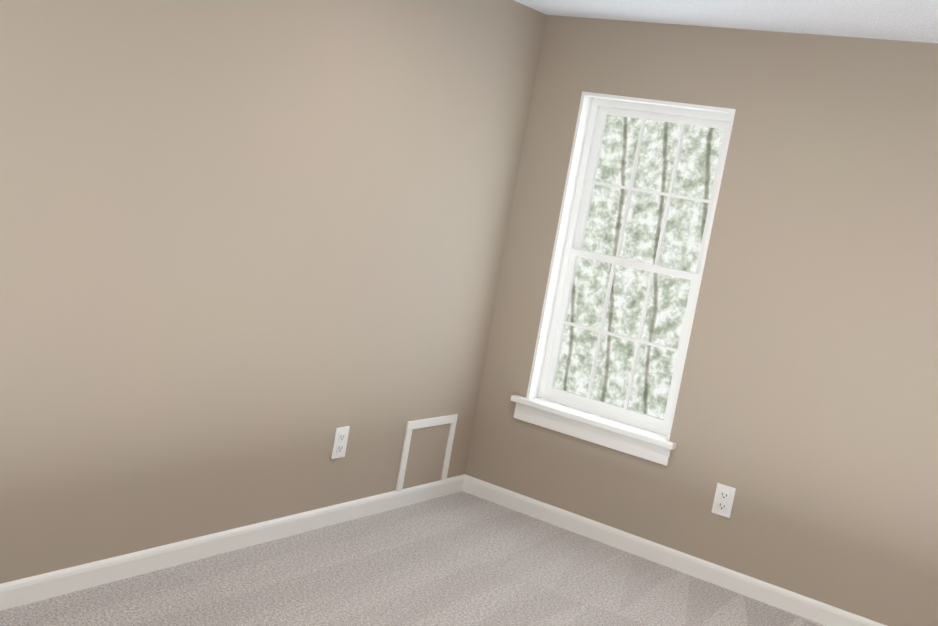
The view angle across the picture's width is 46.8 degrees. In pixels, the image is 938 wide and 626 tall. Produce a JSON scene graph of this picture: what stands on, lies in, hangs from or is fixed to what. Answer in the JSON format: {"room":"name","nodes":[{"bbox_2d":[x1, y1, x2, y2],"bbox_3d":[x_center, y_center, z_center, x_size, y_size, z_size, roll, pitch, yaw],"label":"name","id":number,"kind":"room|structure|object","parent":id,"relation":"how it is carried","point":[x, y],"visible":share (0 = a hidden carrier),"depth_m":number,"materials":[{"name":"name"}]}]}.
{"room":"empty bedroom","nodes":[
{"label":"empty bedroom","id":0,"kind":"room"},
{"bbox_2d":[0,0,545,583],"bbox_3d":[-1.278,-0.268,3.444,0.150,2.440,5.300,15,8,33],"label":"wall","id":1,"kind":"structure","parent":0,"point":[250,256],"depth_m":3.98,"materials":[{"name":"beige paint"}]},
{"bbox_2d":[0,474,464,610],"bbox_3d":[-1.412,0.900,3.545,0.014,0.086,5.000,15,8,33],"label":"baseboard","id":2,"kind":"structure","parent":1,"relation":"attached to","point":[24,591],"depth_m":4.14,"materials":[{"name":"white wood"}]},
{"bbox_2d":[331,426,349,458],"bbox_3d":[-0.557,0.563,4.705,0.009,0.140,0.088,15,8,33],"label":"electrical outlet","id":3,"kind":"object","parent":1,"relation":"attached to","point":[340,442],"visible":1,"depth_m":4.70,"materials":[{"name":"white plastic"}]},
{"bbox_2d":[396,414,457,490],"bbox_3d":[-0.202,0.674,5.281,0.011,0.339,0.410,15,8,33],"label":"access panel","id":4,"kind":"object","parent":1,"relation":"attached to","point":[426,450],"visible":1,"depth_m":5.27,"materials":[{"name":"white"}]},
{"bbox_2d":[0,491,825,625],"bbox_3d":[0.144,1.408,2.512,4.180,0.120,5.300,15,8,33],"label":"floor","id":5,"kind":"structure","parent":0,"point":[461,558],"depth_m":4.34,"materials":[{"name":"carpet"}]},
{"bbox_2d":[465,15,937,625],"bbox_3d":[1.792,0.135,4.495,3.880,2.440,0.150,15,8,33],"label":"wall","id":6,"kind":"structure","parent":0,"point":[805,421],"depth_m":4.69,"materials":[{"name":"beige paint"}]},
{"bbox_2d":[510,91,735,465],"bbox_3d":[0.741,-0.187,5.163,0.885,1.639,0.190,15,8,33],"label":"window unit","id":7,"kind":"structure","parent":6,"relation":"in","point":[595,109],"depth_m":5.24,"materials":[{"name":"white wood"}]},
{"bbox_2d":[463,474,886,625],"bbox_3d":[1.545,1.286,4.573,3.880,0.086,0.014,15,8,33],"label":"baseboard","id":8,"kind":"structure","parent":6,"relation":"attached to","point":[772,595],"depth_m":4.98,"materials":[{"name":"white wood"}]},
{"bbox_2d":[711,483,735,517],"bbox_3d":[1.137,0.838,4.844,0.088,0.140,0.009,15,8,33],"label":"electrical outlet","id":9,"kind":"object","parent":6,"relation":"attached to","point":[723,500],"visible":1,"depth_m":4.84,"materials":[{"name":"white plastic"}]},
{"bbox_2d":[514,0,937,42],"bbox_3d":[0.582,-1.094,2.195,4.180,0.120,5.300,15,8,33],"label":"ceiling","id":10,"kind":"structure","parent":0,"point":[910,20],"depth_m":4.37,"materials":[{"name":"white paint"}]},
{"label":"outside","id":11,"kind":"structure","parent":0,"visible":0},
{"bbox_2d":[541,115,723,435],"bbox_3d":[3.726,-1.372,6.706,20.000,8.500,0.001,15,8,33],"label":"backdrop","id":12,"kind":"structure","parent":11,"point":[644,173],"depth_m":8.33,"materials":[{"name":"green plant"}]}
]}

